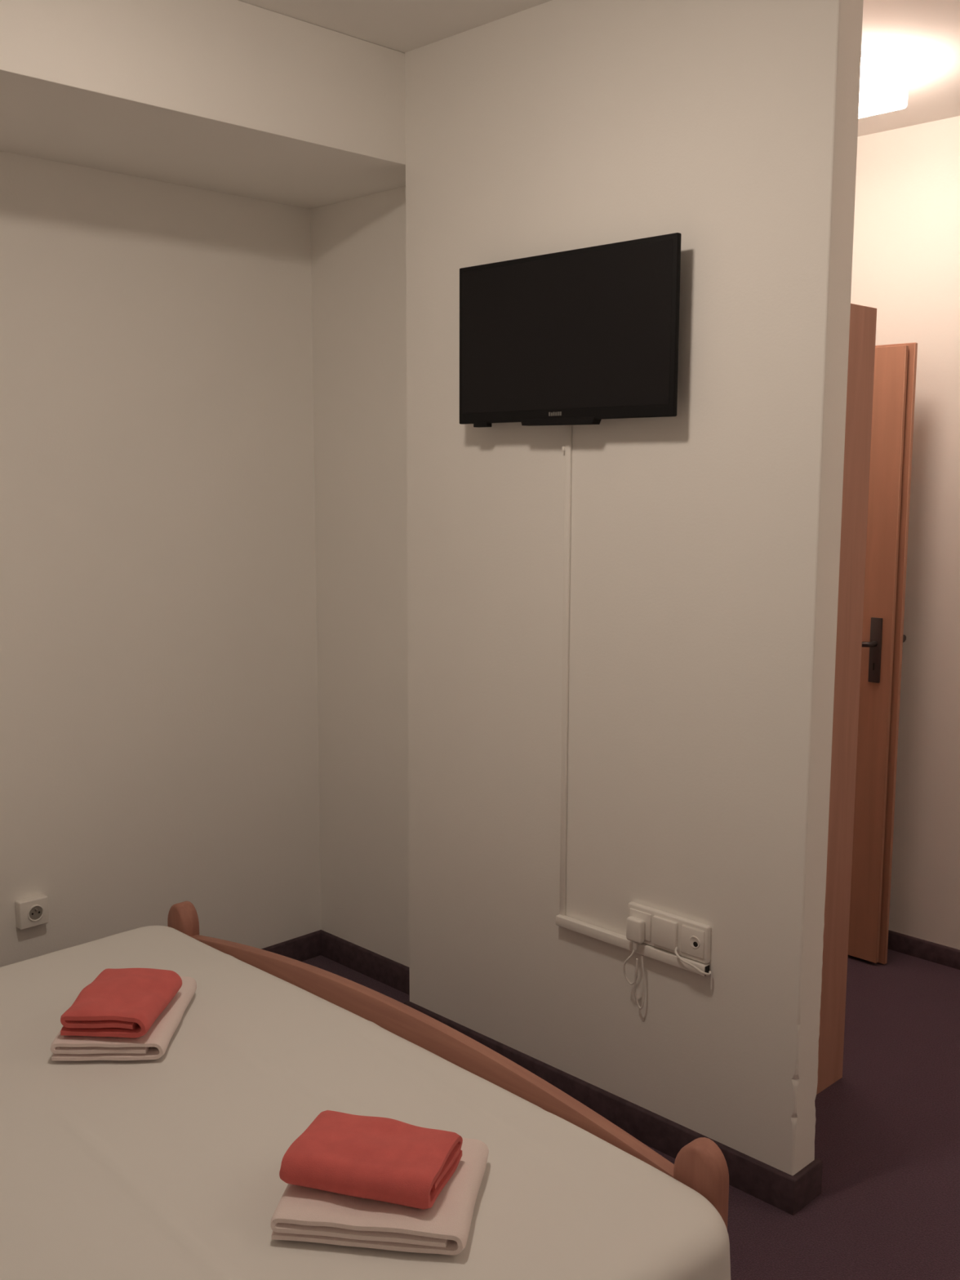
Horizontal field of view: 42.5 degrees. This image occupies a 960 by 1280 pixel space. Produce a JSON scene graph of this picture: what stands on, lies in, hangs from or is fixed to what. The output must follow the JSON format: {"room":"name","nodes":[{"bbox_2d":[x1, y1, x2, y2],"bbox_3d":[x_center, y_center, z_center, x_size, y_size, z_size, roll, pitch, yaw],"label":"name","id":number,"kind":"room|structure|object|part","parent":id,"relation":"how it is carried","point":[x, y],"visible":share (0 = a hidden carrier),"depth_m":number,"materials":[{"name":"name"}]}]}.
{"room":"hotel room","nodes":[
{"label":"hotel room","id":0,"kind":"room"},
{"bbox_2d":[0,151,320,967],"bbox_3d":[-1.768,-0.128,2.804,3.583,2.674,0.120,-7,11,-44],"label":"wall","id":1,"kind":"structure","parent":0,"point":[159,720],"depth_m":3.54,"materials":[{"name":"paint"}]},
{"bbox_2d":[15,893,48,929],"bbox_3d":[-1.218,0.742,3.363,0.081,0.077,0.039,-7,11,-44],"label":"wall outlet","id":2,"kind":"object","parent":1,"relation":"attached to","point":[30,912],"visible":1,"depth_m":3.35,"materials":[{"name":"white plastic"}]},
{"bbox_2d":[27,904,44,921],"bbox_3d":[-1.208,0.743,3.357,0.045,0.045,0.004,-7,11,-44],"label":"socket","id":3,"kind":"object","parent":2,"relation":"attached to","point":[35,912],"depth_m":3.36,"materials":[{"name":"white plastic"}]},
{"bbox_2d":[0,0,405,208],"bbox_3d":[-1.493,-1.278,2.388,3.363,0.280,0.627,-7,11,-44],"label":"beam","id":4,"kind":"structure","parent":1,"relation":"attached to","point":[235,97],"depth_m":2.92,"materials":[{"name":"paint"}]},
{"bbox_2d":[261,929,320,961],"bbox_3d":[-1.718,1.163,2.939,3.363,0.082,0.012,-7,11,-44],"label":"baseboard","id":5,"kind":"structure","parent":1,"relation":"attached to","point":[308,946],"depth_m":4.05,"materials":[{"name":"paint"}]},
{"bbox_2d":[310,0,863,1175],"bbox_3d":[0.118,-0.184,3.266,0.273,2.674,1.878,-7,11,-44],"label":"wall","id":6,"kind":"structure","parent":0,"point":[705,539],"depth_m":2.89,"materials":[{"name":"paint"}]},
{"bbox_2d":[459,232,681,427],"bbox_3d":[0.202,-0.698,2.873,0.062,0.392,0.664,-7,11,-44],"label":"television","id":7,"kind":"object","parent":6,"relation":"attached to","point":[587,335],"visible":1,"depth_m":2.82,"materials":[{"name":"black plastic"}]},
{"bbox_2d":[320,929,822,1215],"bbox_3d":[0.075,1.106,3.394,0.175,0.082,1.890,-7,11,-44],"label":"baseboard","id":8,"kind":"structure","parent":6,"relation":"attached to","point":[789,1193],"depth_m":2.99,"materials":[{"name":"paint"}]},
{"bbox_2d":[555,425,709,976],"bbox_3d":[0.353,0.111,2.855,0.021,1.257,0.456,-7,11,-44],"label":"cover","id":9,"kind":"object","parent":6,"relation":"attached to","point":[618,940],"visible":0.82,"depth_m":2.98,"materials":[{"name":"white plastic"}]},
{"bbox_2d":[627,902,711,964],"bbox_3d":[0.431,0.675,2.848,0.026,0.088,0.227,-7,11,-44],"label":"wall outlet","id":10,"kind":"object","parent":6,"relation":"attached to","point":[664,931],"visible":0.89,"depth_m":2.82,"materials":[{"name":"white plastic"}]},
{"bbox_2d":[622,915,644,1008],"bbox_3d":[0.364,0.762,2.908,0.029,0.226,0.052,-7,11,-44],"label":"plug","id":11,"kind":"object","parent":10,"relation":"attached to","point":[635,930],"visible":1,"depth_m":2.89,"materials":[{"name":"white plastic"}]},
{"bbox_3d":[0.363,0.798,2.913,0.052,0.155,0.024,5,9,30],"label":"cord","id":12,"kind":"part","parent":11,"relation":"part of","materials":[{"name":"white plastic"}]},
{"bbox_2d":[674,946,711,975],"bbox_3d":[0.478,0.727,2.788,0.091,0.046,0.024,6,10,36],"label":"cable","id":13,"kind":"object","parent":10,"relation":"attached to","point":[676,948],"visible":1,"depth_m":2.78,"materials":[{"name":"white plastic"}]},
{"bbox_2d":[680,924,705,959],"bbox_3d":[0.481,0.683,2.792,0.006,0.066,0.064,-7,11,-44],"label":"socket","id":14,"kind":"object","parent":10,"relation":"attached to","point":[692,936],"depth_m":2.79,"materials":[{"name":"white plastic"}]},
{"bbox_2d":[238,0,959,136],"bbox_3d":[-0.001,-1.394,1.862,5.066,0.100,3.747,-7,11,-44],"label":"ceiling","id":15,"kind":"structure","parent":0,"point":[920,39],"depth_m":3.03,"materials":[{"name":"white paint"}]},
{"bbox_2d":[858,51,908,118],"bbox_3d":[0.982,-1.493,3.351,0.260,0.098,0.260,-7,11,-44],"label":"lamp","id":16,"kind":"object","parent":15,"relation":"attached to","point":[883,88],"visible":0.42,"depth_m":3.27,"materials":[{"name":"white glass"}]},
{"bbox_3d":[0.983,-1.533,3.345,0.230,0.018,0.230,-7,11,-44],"label":"plate","id":17,"kind":"part","parent":16,"relation":"part of","materials":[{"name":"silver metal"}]},
{"bbox_2d":[302,948,959,1279],"bbox_3d":[-0.010,1.355,2.236,5.066,0.100,3.747,-7,11,-44],"label":"floor","id":18,"kind":"structure","parent":0,"point":[887,1133],"depth_m":2.92,"materials":[{"name":"carpet"}]},
{"bbox_2d":[167,901,728,1229],"bbox_3d":[-0.928,0.955,1.894,2.108,0.780,1.686,-7,11,-44],"label":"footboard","id":19,"kind":"object","parent":18,"relation":"on","point":[700,1165],"visible":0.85,"depth_m":2.42,"materials":[{"name":"brown wood"}]},
{"bbox_3d":[-0.762,0.920,3.195,0.048,0.499,0.086,-7,11,-44],"label":"post","id":20,"kind":"part","parent":19,"relation":"part of","materials":[{"name":"brown wood"}]},
{"bbox_2d":[0,925,730,1279],"bbox_3d":[-0.888,0.985,1.863,2.019,0.204,1.800,-7,11,-44],"label":"mattress","id":21,"kind":"object","parent":19,"relation":"on","point":[166,1167],"visible":0.75,"depth_m":2.07,"materials":[{"name":"white fabric"}]},
{"bbox_2d":[50,976,196,1061],"bbox_3d":[-0.723,0.769,2.536,0.222,0.044,0.330,0,8,-1],"label":"bath towel","id":22,"kind":"object","parent":21,"relation":"on","point":[153,1045],"visible":0.4,"depth_m":2.38,"materials":[{"name":"white fabric"}]},
{"bbox_2d":[60,968,182,1037],"bbox_3d":[-0.716,0.725,2.482,0.175,0.057,0.225,1,8,4],"label":"hand towel","id":23,"kind":"object","parent":22,"relation":"on","point":[122,1002],"visible":1,"depth_m":2.42,"materials":[{"name":"red fabric"}]},
{"bbox_2d":[270,1137,488,1255],"bbox_3d":[-0.149,0.853,1.931,0.296,0.045,0.266,1,8,8],"label":"bath towel","id":24,"kind":"object","parent":21,"relation":"on","point":[302,1214],"visible":0.56,"depth_m":1.82,"materials":[{"name":"white fabric"}]},
{"bbox_2d":[279,1110,462,1209],"bbox_3d":[-0.167,0.803,1.919,0.244,0.056,0.170,3,8,17],"label":"hand towel","id":25,"kind":"object","parent":24,"relation":"on","point":[379,1158],"visible":1,"depth_m":1.88,"materials":[{"name":"red fabric"}]},
{"bbox_3d":[-0.196,0.917,2.624,0.030,0.322,1.540,-7,11,-44],"label":"footboard","id":26,"kind":"part","parent":19,"relation":"part of","materials":[{"name":"brown wood"}]},
{"bbox_3d":[0.366,1.076,2.071,0.048,0.499,0.086,-7,11,-44],"label":"post","id":27,"kind":"part","parent":19,"relation":"part of","materials":[{"name":"brown wood"}]},
{"bbox_2d":[816,303,876,1094],"bbox_3d":[0.542,0.165,3.233,0.553,1.994,0.718,-7,11,-44],"label":"wardrobe","id":28,"kind":"object","parent":18,"relation":"on","point":[863,319],"visible":0.08,"depth_m":3.10,"materials":[{"name":"brown wood"}]},
{"bbox_2d":[850,115,959,950],"bbox_3d":[1.863,-0.227,3.620,0.120,2.674,3.060,-7,11,-44],"label":"wall","id":29,"kind":"structure","parent":0,"point":[906,255],"depth_m":3.96,"materials":[{"name":"paint"}]},
{"bbox_2d":[887,929,959,969],"bbox_3d":[1.855,1.079,3.708,0.012,0.062,2.940,-7,11,-44],"label":"baseboard","id":30,"kind":"structure","parent":29,"relation":"attached to","point":[924,949],"depth_m":4.08,"materials":[{"name":"paint"}]},
{"bbox_3d":[0.326,-0.305,4.159,1.293,2.674,0.120,-7,11,-44],"label":"wall","id":31,"kind":"structure","parent":0,"visible":0},
{"bbox_2d":[848,342,917,964],"bbox_3d":[1.031,0.037,4.181,0.162,1.984,0.822,-7,11,-44],"label":"door","id":32,"kind":"structure","parent":31,"relation":"in","point":[883,637],"depth_m":3.91,"materials":[{"name":"brown wood"}]},
{"bbox_3d":[1.207,0.011,3.922,0.054,0.021,0.098,-7,11,-44],"label":"lever","id":33,"kind":"part","parent":32,"relation":"part of","materials":[{"name":"grey metal"}]},
{"bbox_3d":[1.254,0.032,3.916,0.009,0.207,0.037,-7,11,-44],"label":"handle plate","id":34,"kind":"part","parent":32,"relation":"part of","materials":[{"name":"grey metal"}]},
{"bbox_3d":[1.324,-0.006,3.954,0.056,0.030,0.066,-7,11,-44],"label":"lever","id":35,"kind":"part","parent":32,"relation":"part of","materials":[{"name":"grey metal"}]}
]}

